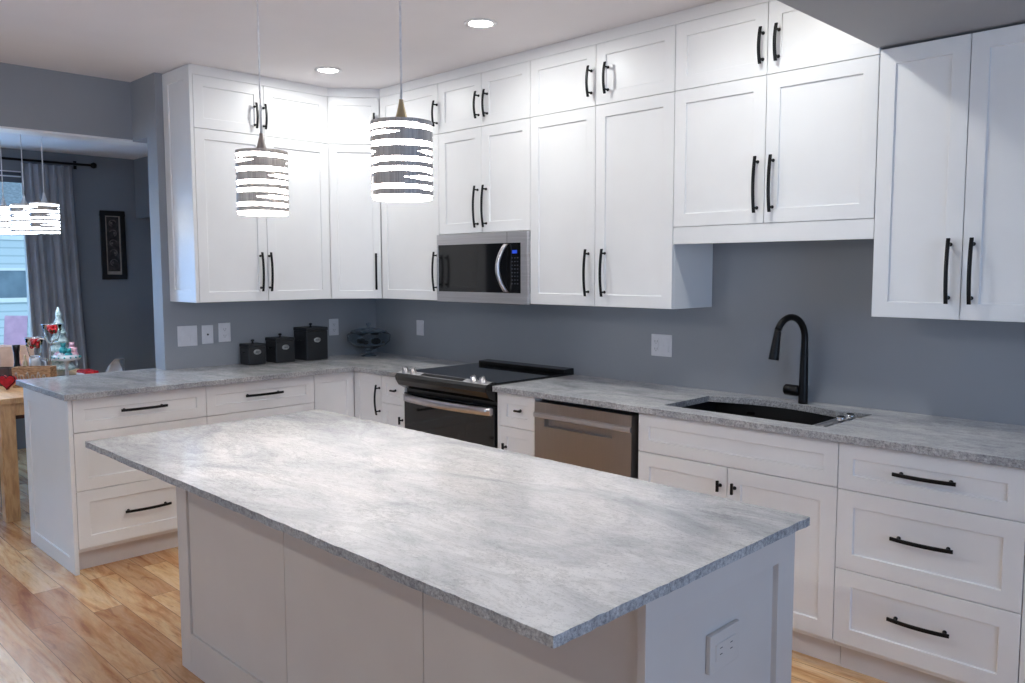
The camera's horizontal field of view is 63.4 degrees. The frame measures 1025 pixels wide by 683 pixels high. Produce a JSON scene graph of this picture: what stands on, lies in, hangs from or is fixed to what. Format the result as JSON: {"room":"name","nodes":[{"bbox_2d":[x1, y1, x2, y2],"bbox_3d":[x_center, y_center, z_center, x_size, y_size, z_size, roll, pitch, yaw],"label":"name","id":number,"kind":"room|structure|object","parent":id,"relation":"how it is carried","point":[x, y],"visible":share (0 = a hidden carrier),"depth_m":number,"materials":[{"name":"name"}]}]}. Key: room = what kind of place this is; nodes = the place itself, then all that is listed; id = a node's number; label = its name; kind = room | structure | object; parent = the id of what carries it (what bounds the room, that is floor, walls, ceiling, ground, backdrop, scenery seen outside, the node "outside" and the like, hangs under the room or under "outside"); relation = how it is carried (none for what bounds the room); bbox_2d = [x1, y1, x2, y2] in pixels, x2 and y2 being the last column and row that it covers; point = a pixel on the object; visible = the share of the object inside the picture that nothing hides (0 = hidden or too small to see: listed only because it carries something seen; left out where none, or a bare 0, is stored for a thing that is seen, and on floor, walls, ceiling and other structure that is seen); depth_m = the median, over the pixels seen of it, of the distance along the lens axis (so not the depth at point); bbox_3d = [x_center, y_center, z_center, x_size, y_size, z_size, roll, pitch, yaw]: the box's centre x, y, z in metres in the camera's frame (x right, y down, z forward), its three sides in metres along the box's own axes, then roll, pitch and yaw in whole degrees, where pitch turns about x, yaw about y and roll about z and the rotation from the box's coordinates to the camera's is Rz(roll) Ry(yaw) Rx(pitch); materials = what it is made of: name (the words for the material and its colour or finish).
{"room":"kitchen","nodes":[
{"label":"kitchen","id":0,"kind":"room"},
{"bbox_2d":[0,62,132,139],"bbox_3d":[-3.779,-1.341,3.783,0.160,0.428,7.000,5,7,45],"label":"wall","id":1,"kind":"structure","parent":0,"point":[30,97],"depth_m":4.84,"materials":[{"name":"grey paint"}]},
{"bbox_2d":[0,126,146,146],"bbox_3d":[-3.780,-1.122,3.803,0.163,0.012,7.000,5,7,45],"label":"trim","id":2,"kind":"structure","parent":1,"relation":"attached to","point":[3,129],"depth_m":4.91,"materials":[{"name":"white paint"}]},
{"bbox_2d":[0,132,147,159],"bbox_3d":[-4.679,-1.519,4.668,2.380,0.220,7.000,5,7,45],"label":"ceiling","id":3,"kind":"structure","parent":0,"point":[8,140],"depth_m":6.78,"materials":[{"name":"paint"}]},
{"bbox_2d":[0,139,14,233],"bbox_3d":[-3.432,-1.108,5.582,0.165,0.760,0.165,5,7,45],"label":"pendant light","id":4,"kind":"object","parent":3,"relation":"hanging from","point":[5,218],"visible":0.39,"depth_m":5.55,"materials":[{"name":"silver metal"}]},
{"bbox_2d":[0,207,14,233],"bbox_3d":[-3.431,-0.820,5.606,0.157,0.182,0.157,5,7,45],"label":"diffuser","id":5,"kind":"object","parent":4,"relation":"attached to","point":[5,218],"depth_m":5.54,"materials":[{"name":"white glass"}]},
{"bbox_2d":[9,134,39,233],"bbox_3d":[-3.148,-1.082,5.336,0.165,0.770,0.165,5,7,45],"label":"pendant light","id":6,"kind":"object","parent":3,"relation":"hanging from","point":[20,221],"visible":0.65,"depth_m":5.29,"materials":[{"name":"silver metal"}]},
{"bbox_2d":[10,205,39,233],"bbox_3d":[-3.148,-0.790,5.361,0.157,0.182,0.157,5,7,45],"label":"diffuser","id":7,"kind":"object","parent":6,"relation":"attached to","point":[20,221],"depth_m":5.29,"materials":[{"name":"white glass"}]},
{"bbox_2d":[29,136,60,233],"bbox_3d":[-2.872,-1.056,5.076,0.165,0.780,0.165,4,6,39],"label":"pendant light","id":8,"kind":"object","parent":3,"relation":"hanging from","point":[44,215],"visible":1,"depth_m":5.04,"materials":[{"name":"silver metal"}]},
{"bbox_2d":[30,203,59,233],"bbox_3d":[-2.872,-0.758,5.101,0.157,0.182,0.157,5,7,45],"label":"diffuser","id":9,"kind":"object","parent":8,"relation":"attached to","point":[44,217],"depth_m":5.04,"materials":[{"name":"white glass"}]},
{"bbox_2d":[0,148,155,448],"bbox_3d":[-5.555,-0.297,5.651,0.100,2.660,7.000,5,7,45],"label":"wall","id":10,"kind":"structure","parent":0,"point":[118,314],"depth_m":7.48,"materials":[{"name":"paint"}]},
{"bbox_2d":[0,170,32,344],"bbox_3d":[-4.754,-0.417,6.447,0.080,1.924,1.870,5,7,45],"label":"window","id":11,"kind":"structure","parent":10,"relation":"in","point":[14,284],"depth_m":6.98,"materials":[{"name":"white paint"}]},
{"bbox_2d":[0,171,21,182],"bbox_3d":[-4.734,-1.322,6.349,0.036,0.090,1.750,5,7,45],"label":"roller blind","id":12,"kind":"object","parent":11,"relation":"attached to","point":[5,178],"visible":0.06,"depth_m":6.91,"materials":[{"name":"fabric"}]},
{"bbox_2d":[2,157,96,168],"bbox_3d":[-4.643,-1.455,6.317,0.118,0.070,2.770,5,7,45],"label":"curtain rod","id":13,"kind":"object","parent":10,"relation":"attached to","point":[93,165],"visible":1,"depth_m":7.04,"materials":[{"name":"black metal"}]},
{"bbox_2d":[20,162,87,368],"bbox_3d":[-3.903,-0.311,7.124,0.096,2.370,0.472,5,7,45],"label":"curtain","id":14,"kind":"object","parent":13,"relation":"hanging from","point":[52,259],"visible":0.51,"depth_m":7.08,"materials":[{"name":"grey fabric"}]},
{"bbox_2d":[99,210,127,278],"bbox_3d":[-3.598,-0.868,7.485,0.023,0.613,0.218,5,7,45],"label":"framed picture","id":15,"kind":"object","parent":10,"relation":"attached to","point":[112,223],"visible":1,"depth_m":7.48},
{"bbox_2d":[106,217,119,270],"bbox_3d":[-3.598,-0.877,7.484,0.001,0.487,0.104,5,7,45],"label":"print","id":16,"kind":"object","parent":15,"relation":"attached to","point":[112,223],"depth_m":7.48},
{"bbox_2d":[134,156,149,218],"bbox_3d":[-3.140,-1.402,7.691,0.320,0.535,0.575,5,7,45],"label":"wall","id":17,"kind":"structure","parent":10,"relation":"attached to","point":[141,178],"depth_m":7.49,"materials":[{"name":"paint"}]},
{"bbox_2d":[145,72,376,369],"bbox_3d":[-1.591,-0.296,5.549,0.140,2.660,1.547,5,7,45],"label":"wall","id":18,"kind":"structure","parent":0,"point":[248,320],"depth_m":5.15,"materials":[{"name":"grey paint"}]},
{"bbox_2d":[130,76,146,142],"bbox_3d":[-1.720,-1.452,5.577,0.220,0.360,1.547,5,7,45],"label":"wall","id":19,"kind":"structure","parent":18,"relation":"attached to","point":[138,103],"depth_m":5.03,"materials":[{"name":"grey paint"}]},
{"bbox_2d":[177,325,197,346],"bbox_3d":[-1.983,-0.034,5.068,0.009,0.125,0.122,5,7,45],"label":"light switch","id":20,"kind":"object","parent":18,"relation":"attached to","point":[187,335],"visible":1,"depth_m":5.07,"materials":[{"name":"white plastic"}]},
{"bbox_2d":[180,330,185,341],"bbox_3d":[-2.003,-0.032,5.045,0.004,0.072,0.032,5,7,45],"label":"switch","id":21,"kind":"object","parent":20,"relation":"attached to","point":[182,332],"depth_m":5.05,"materials":[{"name":"white plastic"}]},
{"bbox_2d":[190,330,194,341],"bbox_3d":[-1.960,-0.035,5.088,0.004,0.072,0.032,5,7,45],"label":"switch","id":22,"kind":"object","parent":20,"relation":"attached to","point":[192,332],"depth_m":5.09,"materials":[{"name":"white plastic"}]},
{"bbox_2d":[202,325,213,343],"bbox_3d":[-1.894,-0.043,5.159,0.008,0.115,0.073,5,7,45],"label":"cable jack","id":23,"kind":"object","parent":18,"relation":"attached to","point":[207,330],"visible":1,"depth_m":5.16,"materials":[{"name":"white plastic"}]},
{"bbox_2d":[218,323,230,341],"bbox_3d":[-1.816,-0.058,5.237,0.007,0.120,0.079,5,7,45],"label":"wall outlet","id":24,"kind":"object","parent":18,"relation":"attached to","point":[224,331],"visible":1,"depth_m":5.23,"materials":[{"name":"white plastic"}]},
{"bbox_2d":[222,326,227,338],"bbox_3d":[-1.815,-0.058,5.236,0.004,0.077,0.040,5,7,45],"label":"receptacle","id":25,"kind":"object","parent":24,"relation":"attached to","point":[224,328],"depth_m":5.24,"materials":[{"name":"white plastic"}]},
{"bbox_2d":[162,64,330,302],"bbox_3d":[-1.599,-0.919,5.102,0.398,1.330,0.894,5,7,45],"label":"upper cabinet","id":26,"kind":"object","parent":18,"relation":"attached to","point":[217,253],"visible":1,"depth_m":4.89,"materials":[{"name":"white paint"}]},
{"bbox_2d":[329,319,338,335],"bbox_3d":[-1.249,-0.101,5.804,0.007,0.115,0.076,5,7,45],"label":"wall outlet","id":27,"kind":"object","parent":18,"relation":"attached to","point":[333,323],"visible":1,"depth_m":5.80,"materials":[{"name":"white plastic"}]},
{"bbox_2d":[332,322,336,331],"bbox_3d":[-1.247,-0.101,5.803,0.004,0.074,0.038,5,7,45],"label":"receptacle","id":28,"kind":"object","parent":27,"relation":"attached to","point":[334,324],"depth_m":5.80,"materials":[{"name":"white plastic"}]},
{"bbox_2d":[0,0,719,88],"bbox_3d":[-1.046,-1.287,1.053,7.560,0.080,7.000,5,7,45],"label":"ceiling","id":29,"kind":"structure","parent":0,"point":[121,40],"depth_m":4.04,"materials":[{"name":"paint"}]},
{"bbox_2d":[235,0,288,215],"bbox_3d":[-0.857,-0.914,2.810,0.172,0.962,0.172,5,7,45],"label":"pendant light","id":30,"kind":"object","parent":29,"relation":"hanging from","point":[262,188],"visible":1,"depth_m":2.77,"materials":[{"name":"silver metal"}]},
{"bbox_2d":[236,151,287,215],"bbox_3d":[-0.856,-0.540,2.842,0.164,0.210,0.164,5,7,45],"label":"diffuser","id":31,"kind":"object","parent":30,"relation":"attached to","point":[262,176],"depth_m":2.77,"materials":[{"name":"white glass"}]},
{"bbox_2d":[314,67,341,73],"bbox_3d":[-1.063,-1.563,4.787,0.156,0.006,0.156,5,7,45],"label":"recessed light","id":32,"kind":"object","parent":29,"relation":"in","point":[328,70],"visible":1,"depth_m":4.79,"materials":[{"name":"white paint"}]},
{"bbox_2d":[370,0,432,201],"bbox_3d":[-0.306,-0.871,2.263,0.170,0.958,0.170,5,7,45],"label":"pendant light","id":33,"kind":"object","parent":29,"relation":"hanging from","point":[401,149],"visible":1,"depth_m":2.23,"materials":[{"name":"silver metal"}]},
{"bbox_2d":[372,121,431,201],"bbox_3d":[-0.305,-0.497,2.295,0.162,0.207,0.162,5,7,45],"label":"diffuser","id":34,"kind":"object","parent":33,"relation":"attached to","point":[401,150],"depth_m":2.23,"materials":[{"name":"white glass"}]},
{"bbox_2d":[464,18,496,28],"bbox_3d":[-0.149,-1.487,3.887,0.156,0.006,0.156,5,7,45],"label":"recessed light","id":35,"kind":"object","parent":29,"relation":"in","point":[479,23],"visible":1,"depth_m":3.88,"materials":[{"name":"white paint"}]},
{"bbox_2d":[0,448,887,682],"bbox_3d":[-1.933,1.358,2.187,10.300,0.060,7.220,5,7,45],"label":"floor","id":36,"kind":"structure","parent":0,"point":[119,621],"depth_m":3.57,"materials":[{"name":"brown wood"}]},
{"bbox_2d":[16,415,24,418],"bbox_3d":[-3.811,0.525,6.303,0.490,0.903,0.420,5,7,45],"label":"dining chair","id":37,"kind":"object","parent":36,"relation":"on","point":[17,416],"visible":0.02,"depth_m":6.13,"materials":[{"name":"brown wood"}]},
{"bbox_2d":[0,368,78,522],"bbox_3d":[-3.243,0.648,5.745,1.455,0.752,0.880,5,7,45],"label":"dining table","id":38,"kind":"object","parent":36,"relation":"on","point":[11,400],"visible":0.36,"depth_m":4.98,"materials":[{"name":"brown wood"}]},
{"bbox_2d":[0,367,12,385],"bbox_3d":[-3.397,0.232,5.522,0.152,0.115,0.122,-1,5,-8],"label":"wicker basket","id":39,"kind":"object","parent":38,"relation":"on","point":[6,371],"visible":0.34,"depth_m":5.47,"materials":[{"name":"brown wicker"}]},
{"bbox_2d":[0,375,16,389],"bbox_3d":[-3.224,0.262,5.299,0.117,0.097,0.030,0,5,1],"label":"heart ornament","id":40,"kind":"object","parent":38,"relation":"on","point":[6,382],"visible":1,"depth_m":5.28,"materials":[{"name":"red fabric"}]},
{"bbox_2d":[0,345,30,366],"bbox_3d":[-3.663,0.133,6.099,0.200,0.215,0.220,5,7,45],"label":"box","id":41,"kind":"object","parent":38,"relation":"on","point":[6,352],"visible":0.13,"depth_m":5.99,"materials":[{"name":"beige cardboard"}]},
{"bbox_2d":[4,316,27,344],"bbox_3d":[-3.653,-0.085,6.127,0.170,0.213,0.078,0,5,1],"label":"card","id":42,"kind":"object","parent":41,"relation":"on","point":[15,327],"visible":0.93,"depth_m":6.10,"materials":[{"name":"purple paper"}]},
{"bbox_2d":[12,345,19,366],"bbox_3d":[-3.411,0.147,5.715,0.048,0.251,0.048,5,7,45],"label":"bottle","id":43,"kind":"object","parent":38,"relation":"on","point":[16,348],"visible":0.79,"depth_m":5.70,"materials":[{"name":"metal"}]},
{"bbox_2d":[23,355,27,365],"bbox_3d":[-3.401,0.178,5.798,0.032,0.175,0.032,5,7,45],"label":"bottle","id":44,"kind":"object","parent":38,"relation":"on","point":[25,363],"visible":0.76,"depth_m":5.79,"materials":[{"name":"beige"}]},
{"bbox_2d":[12,366,56,387],"bbox_3d":[-3.139,0.230,5.452,0.237,0.130,0.108,-1,5,-8],"label":"crate","id":45,"kind":"object","parent":38,"relation":"on","point":[21,372],"visible":0.5,"depth_m":5.41,"materials":[{"name":"beige wicker"}]},
{"bbox_2d":[29,357,46,365],"bbox_3d":[-3.287,0.191,5.735,0.101,0.160,0.084,0,5,5],"label":"pitcher","id":46,"kind":"object","parent":38,"relation":"on","point":[33,362],"visible":0.41,"depth_m":5.71,"materials":[{"name":"white ceramic"}]},
{"bbox_2d":[30,338,57,365],"bbox_3d":[-3.163,0.127,5.635,0.189,0.304,0.175,5,7,45],"label":"tiered stand","id":47,"kind":"object","parent":38,"relation":"on","point":[48,343],"visible":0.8,"depth_m":5.62,"materials":[{"name":"silver metal"}]},
{"bbox_2d":[24,337,43,357],"bbox_3d":[-3.244,0.041,5.633,0.118,0.137,0.118,5,7,45],"label":"glass bowl","id":48,"kind":"object","parent":47,"relation":"on","point":[33,352],"visible":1,"depth_m":5.60,"materials":[{"name":"white"}]},
{"bbox_2d":[41,323,61,342],"bbox_3d":[-3.154,-0.057,5.686,0.130,0.127,0.130,5,7,45],"label":"glass bowl","id":49,"kind":"object","parent":47,"relation":"on","point":[48,329],"visible":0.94,"depth_m":5.65,"materials":[{"name":"white"}]},
{"bbox_2d":[46,307,75,375],"bbox_3d":[-3.268,0.000,5.989,0.204,0.498,0.202,5,7,45],"label":"tree","id":50,"kind":"object","parent":38,"relation":"on","point":[60,367],"visible":0.48,"depth_m":5.95,"materials":[{"name":"white ceramic"}]},
{"bbox_2d":[51,354,81,375],"bbox_3d":[-3.114,0.178,5.801,0.190,0.175,0.191,5,7,45],"label":"cake stand","id":51,"kind":"object","parent":38,"relation":"on","point":[66,359],"visible":0.85,"depth_m":5.75,"materials":[{"name":"white ceramic"}]},
{"bbox_2d":[59,343,65,353],"bbox_3d":[-3.133,0.047,5.787,0.053,0.081,0.052,5,7,45],"label":"ornament","id":52,"kind":"object","parent":51,"relation":"on","point":[62,349],"visible":0.98,"depth_m":5.77,"materials":[{"name":"teal ceramic"}]},
{"bbox_2d":[65,348,72,354],"bbox_3d":[-3.082,0.084,5.764,0.053,0.081,0.052,5,7,45],"label":"ornament","id":53,"kind":"object","parent":51,"relation":"on","point":[68,351],"visible":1,"depth_m":5.75,"materials":[{"name":"teal ceramic"}]},
{"bbox_2d":[69,342,74,351],"bbox_3d":[-3.098,0.043,5.837,0.053,0.081,0.052,5,7,45],"label":"ornament","id":54,"kind":"object","parent":51,"relation":"on","point":[71,344],"visible":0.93,"depth_m":5.82,"materials":[{"name":"pink ceramic"}]},
{"bbox_2d":[71,347,78,354],"bbox_3d":[-3.062,0.081,5.805,0.053,0.081,0.052,5,7,45],"label":"ornament","id":55,"kind":"object","parent":51,"relation":"on","point":[74,350],"visible":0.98,"depth_m":5.79,"materials":[{"name":"pink ceramic"}]},
{"bbox_2d":[76,369,98,373],"bbox_3d":[-3.165,0.222,6.182,0.200,0.022,0.090,5,7,45],"label":"napkin","id":56,"kind":"object","parent":38,"relation":"on","point":[84,371],"visible":0.93,"depth_m":6.14,"materials":[{"name":"fabric"}]},
{"bbox_2d":[23,388,79,575],"bbox_3d":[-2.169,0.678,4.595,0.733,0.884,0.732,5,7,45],"label":"end panel","id":57,"kind":"object","parent":36,"relation":"on","point":[48,419],"visible":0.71,"depth_m":4.31,"materials":[{"name":"white paint"}]},
{"bbox_2d":[106,358,124,371],"bbox_3d":[-2.988,0.576,5.878,0.460,0.878,0.506,5,7,45],"label":"dining chair","id":58,"kind":"object","parent":36,"relation":"on","point":[115,365],"visible":0.13,"depth_m":6.04,"materials":[{"name":"grey plastic"}]},
{"bbox_2d":[72,387,206,569],"bbox_3d":[-2.116,0.684,4.534,0.656,0.884,0.676,5,7,45],"label":"base cabinet","id":59,"kind":"object","parent":36,"relation":"on","point":[124,511],"visible":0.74,"depth_m":4.27,"materials":[{"name":"white paint"}]},
{"bbox_2d":[205,375,313,424],"bbox_3d":[-1.638,0.642,5.011,0.656,0.884,0.673,5,7,45],"label":"base cabinet","id":60,"kind":"object","parent":36,"relation":"on","point":[255,399],"visible":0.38,"depth_m":4.76,"materials":[{"name":"white paint"}]},
{"bbox_2d":[313,371,382,422],"bbox_3d":[-0.993,0.600,5.482,0.902,0.884,0.903,5,7,45],"label":"base cabinet","id":61,"kind":"object","parent":36,"relation":"on","point":[352,393],"visible":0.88,"depth_m":5.13,"materials":[{"name":"white paint"}]},
{"bbox_2d":[16,352,471,400],"bbox_3d":[-1.459,0.191,4.918,1.276,0.028,2.308,5,7,45],"label":"countertop","id":62,"kind":"structure","parent":61,"relation":"on","point":[94,385],"depth_m":4.77,"materials":[{"name":"white stone"}]},
{"bbox_2d":[239,339,265,364],"bbox_3d":[-1.655,0.065,5.296,0.125,0.159,0.142,5,7,45],"label":"canister","id":63,"kind":"object","parent":62,"relation":"on","point":[254,353],"visible":1,"depth_m":5.26,"materials":[{"name":"black metal"}]},
{"bbox_2d":[265,333,294,362],"bbox_3d":[-1.519,0.039,5.434,0.143,0.187,0.160,5,7,45],"label":"canister","id":64,"kind":"object","parent":62,"relation":"on","point":[280,349],"visible":1,"depth_m":5.39,"materials":[{"name":"black metal"}]},
{"bbox_2d":[293,323,327,360],"bbox_3d":[-1.355,-0.003,5.582,0.169,0.244,0.186,5,7,45],"label":"canister","id":65,"kind":"object","parent":62,"relation":"on","point":[311,342],"visible":0.99,"depth_m":5.52,"materials":[{"name":"black metal"}]},
{"bbox_2d":[347,322,390,356],"bbox_3d":[-1.001,-0.016,5.782,0.304,0.234,0.304,5,7,45],"label":"glass bowl","id":66,"kind":"object","parent":62,"relation":"on","point":[368,338],"visible":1,"depth_m":5.68,"materials":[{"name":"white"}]},
{"bbox_2d":[382,375,406,427],"bbox_3d":[-0.502,0.626,5.174,0.225,0.884,0.650,5,7,45],"label":"base cabinet","id":67,"kind":"object","parent":36,"relation":"on","point":[393,410],"visible":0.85,"depth_m":4.95,"materials":[{"name":"white paint"}]},
{"bbox_2d":[395,359,573,447],"bbox_3d":[-0.163,0.619,4.801,0.772,0.959,0.695,5,7,45],"label":"range","id":68,"kind":"object","parent":36,"relation":"on","point":[459,402],"visible":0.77,"depth_m":4.59,"materials":[{"name":"black metal"}]},
{"bbox_2d":[409,363,570,384],"bbox_3d":[-0.149,0.184,4.778,0.772,0.019,0.590,5,7,45],"label":"cooktop","id":69,"kind":"object","parent":68,"relation":"in","point":[496,373],"depth_m":4.75,"materials":[{"name":"black glass"}]},
{"bbox_2d":[176,486,794,682],"bbox_3d":[-0.287,0.842,2.605,2.151,0.891,0.617,5,7,45],"label":"kitchen island","id":70,"kind":"object","parent":36,"relation":"on","point":[260,603],"visible":0.48,"depth_m":2.20,"materials":[{"name":"white paint"}]},
{"bbox_2d":[85,409,809,648],"bbox_3d":[-0.383,0.396,2.460,2.211,0.022,0.945,5,7,45],"label":"island countertop","id":71,"kind":"structure","parent":70,"relation":"on","point":[550,553],"depth_m":2.02,"materials":[{"name":"white stone"}]},
{"bbox_2d":[706,619,739,674],"bbox_3d":[0.465,0.672,1.829,0.014,0.086,0.125,5,7,45],"label":"wall outlet","id":72,"kind":"object","parent":70,"relation":"attached to","point":[723,644],"visible":1,"depth_m":1.82,"materials":[{"name":"white paint"}]},
{"bbox_2d":[715,634,735,661],"bbox_3d":[0.466,0.672,1.827,0.010,0.038,0.082,5,7,45],"label":"receptacle","id":73,"kind":"object","parent":72,"relation":"attached to","point":[725,644],"depth_m":1.82,"materials":[{"name":"white plastic"}]},
{"bbox_2d":[498,392,541,456],"bbox_3d":[0.225,0.686,4.452,0.267,0.884,0.650,5,7,45],"label":"base cabinet","id":74,"kind":"object","parent":36,"relation":"on","point":[516,420],"visible":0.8,"depth_m":4.22,"materials":[{"name":"white paint"}]},
{"bbox_2d":[533,399,638,478],"bbox_3d":[0.545,0.712,4.139,0.617,0.884,0.641,5,7,45],"label":"dishwasher","id":75,"kind":"object","parent":36,"relation":"on","point":[592,437],"visible":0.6,"depth_m":3.87,"materials":[{"name":"metal"}]},
{"bbox_2d":[638,413,840,665],"bbox_3d":[1.084,0.758,3.599,0.898,0.884,0.650,5,7,45],"label":"base cabinet","id":76,"kind":"object","parent":36,"relation":"on","point":[784,472],"visible":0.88,"depth_m":3.23,"materials":[{"name":"white paint"}]},
{"bbox_2d":[492,375,1024,468],"bbox_3d":[1.203,0.312,3.438,3.042,0.028,0.654,5,7,45],"label":"countertop","id":77,"kind":"structure","parent":76,"relation":"on","point":[1001,444],"depth_m":3.30,"materials":[{"name":"white stone"}]},
{"bbox_2d":[682,402,834,424],"bbox_3d":[1.053,0.424,3.603,0.692,0.218,0.480,5,7,45],"label":"sink","id":78,"kind":"object","parent":77,"relation":"in","point":[765,412],"visible":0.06,"depth_m":3.81,"materials":[{"name":"black metal"}]},
{"bbox_2d":[814,413,857,426],"bbox_3d":[1.292,0.322,3.294,0.068,0.062,0.356,5,7,45],"label":"ledge","id":79,"kind":"object","parent":78,"relation":"on","point":[832,421],"depth_m":3.28,"materials":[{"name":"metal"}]},
{"bbox_2d":[768,314,807,403],"bbox_3d":[1.208,0.079,3.637,0.106,0.401,0.222,5,7,45],"label":"kitchen faucet","id":80,"kind":"object","parent":77,"relation":"on","point":[801,390],"visible":1,"depth_m":3.66,"materials":[{"name":"black metal"}]},
{"bbox_2d":[833,442,1024,682],"bbox_3d":[1.613,0.802,3.065,0.606,0.884,0.661,5,7,45],"label":"base cabinet","id":81,"kind":"object","parent":36,"relation":"on","point":[930,562],"visible":1,"depth_m":2.85,"materials":[{"name":"white paint"}]},
{"bbox_2d":[1019,570,1024,682],"bbox_3d":[2.046,0.838,2.635,0.613,0.884,0.661,5,7,45],"label":"base cabinet","id":82,"kind":"object","parent":36,"relation":"on","point":[1022,647],"visible":1,"depth_m":2.65,"materials":[{"name":"white paint"}]},
{"bbox_2d":[376,239,1024,425],"bbox_3d":[1.576,-0.132,3.563,7.440,2.660,0.100,5,7,45],"label":"wall","id":83,"kind":"structure","parent":0,"point":[962,369],"depth_m":3.86,"materials":[{"name":"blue paint"}]},
{"bbox_2d":[327,97,382,298],"bbox_3d":[-1.008,-0.936,5.574,0.571,1.280,0.606,5,7,45],"label":"upper cabinet","id":84,"kind":"object","parent":83,"relation":"attached to","point":[355,227],"visible":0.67,"depth_m":5.34,"materials":[{"name":"white paint"}]},
{"bbox_2d":[380,84,441,299],"bbox_3d":[-0.536,-0.910,5.256,0.575,1.280,0.391,5,7,45],"label":"upper cabinet","id":85,"kind":"object","parent":83,"relation":"attached to","point":[410,230],"visible":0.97,"depth_m":5.14,"materials":[{"name":"white paint"}]},
{"bbox_2d":[416,320,423,335],"bbox_3d":[-0.636,-0.094,5.700,0.075,0.104,0.009,5,7,45],"label":"light switch","id":86,"kind":"object","parent":83,"relation":"attached to","point":[419,323],"visible":1,"depth_m":5.69,"materials":[{"name":"white plastic"}]},
{"bbox_2d":[191,0,773,98],"bbox_3d":[-0.214,-1.482,4.112,3.688,0.054,1.480,5,7,45],"label":"crown molding","id":87,"kind":"structure","parent":83,"relation":"attached to","point":[722,6],"depth_m":4.49,"materials":[{"name":"white paint"}]},
{"bbox_2d":[438,61,531,234],"bbox_3d":[-0.065,-1.067,4.771,0.750,0.885,0.391,5,7,45],"label":"upper cabinet","id":88,"kind":"object","parent":83,"relation":"attached to","point":[484,118],"visible":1,"depth_m":4.64,"materials":[{"name":"white paint"}]},
{"bbox_2d":[437,231,529,304],"bbox_3d":[-0.075,-0.425,4.815,0.754,0.396,0.421,5,7,45],"label":"microwave","id":89,"kind":"object","parent":88,"relation":"attached to","point":[494,267],"visible":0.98,"depth_m":4.67,"materials":[{"name":"silver metal"}]},
{"bbox_2d":[530,25,712,308],"bbox_3d":[0.522,-0.822,4.206,0.901,1.280,0.391,5,7,45],"label":"upper cabinet","id":90,"kind":"object","parent":83,"relation":"attached to","point":[602,122],"visible":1,"depth_m":4.05,"materials":[{"name":"white paint"}]},
{"bbox_2d":[651,334,671,356],"bbox_3d":[0.771,0.020,4.303,0.126,0.114,0.009,5,7,45],"label":"wall outlet","id":91,"kind":"object","parent":83,"relation":"attached to","point":[661,345],"visible":1,"depth_m":4.30,"materials":[{"name":"white plastic"}]},
{"bbox_2d":[653,338,658,351],"bbox_3d":[0.749,0.018,4.325,0.032,0.073,0.004,5,7,45],"label":"receptacle","id":92,"kind":"object","parent":91,"relation":"attached to","point":[655,340],"depth_m":4.32,"materials":[{"name":"white plastic"}]},
{"bbox_2d":[663,339,668,351],"bbox_3d":[0.792,0.022,4.279,0.033,0.066,0.004,5,7,45],"label":"switch","id":93,"kind":"object","parent":91,"relation":"attached to","point":[665,341],"depth_m":4.28,"materials":[{"name":"white plastic"}]},
{"bbox_2d":[673,0,883,243],"bbox_3d":[1.164,-0.917,3.556,0.906,0.981,0.391,5,7,45],"label":"upper cabinet","id":94,"kind":"object","parent":83,"relation":"attached to","point":[777,105],"visible":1,"depth_m":3.42,"materials":[{"name":"white paint"}]},
{"bbox_2d":[777,0,1024,48],"bbox_3d":[1.695,-1.080,0.952,3.510,0.325,3.300,5,7,45],"label":"soffit","id":95,"kind":"structure","parent":83,"relation":"attached to","point":[884,24],"depth_m":2.73,"materials":[{"name":"grey paint"}]},
{"bbox_2d":[871,24,1024,321],"bbox_3d":[1.709,-0.585,3.039,0.628,1.002,0.391,5,7,45],"label":"upper cabinet","id":96,"kind":"object","parent":83,"relation":"attached to","point":[949,230],"visible":1,"depth_m":2.96,"materials":[{"name":"white paint"}]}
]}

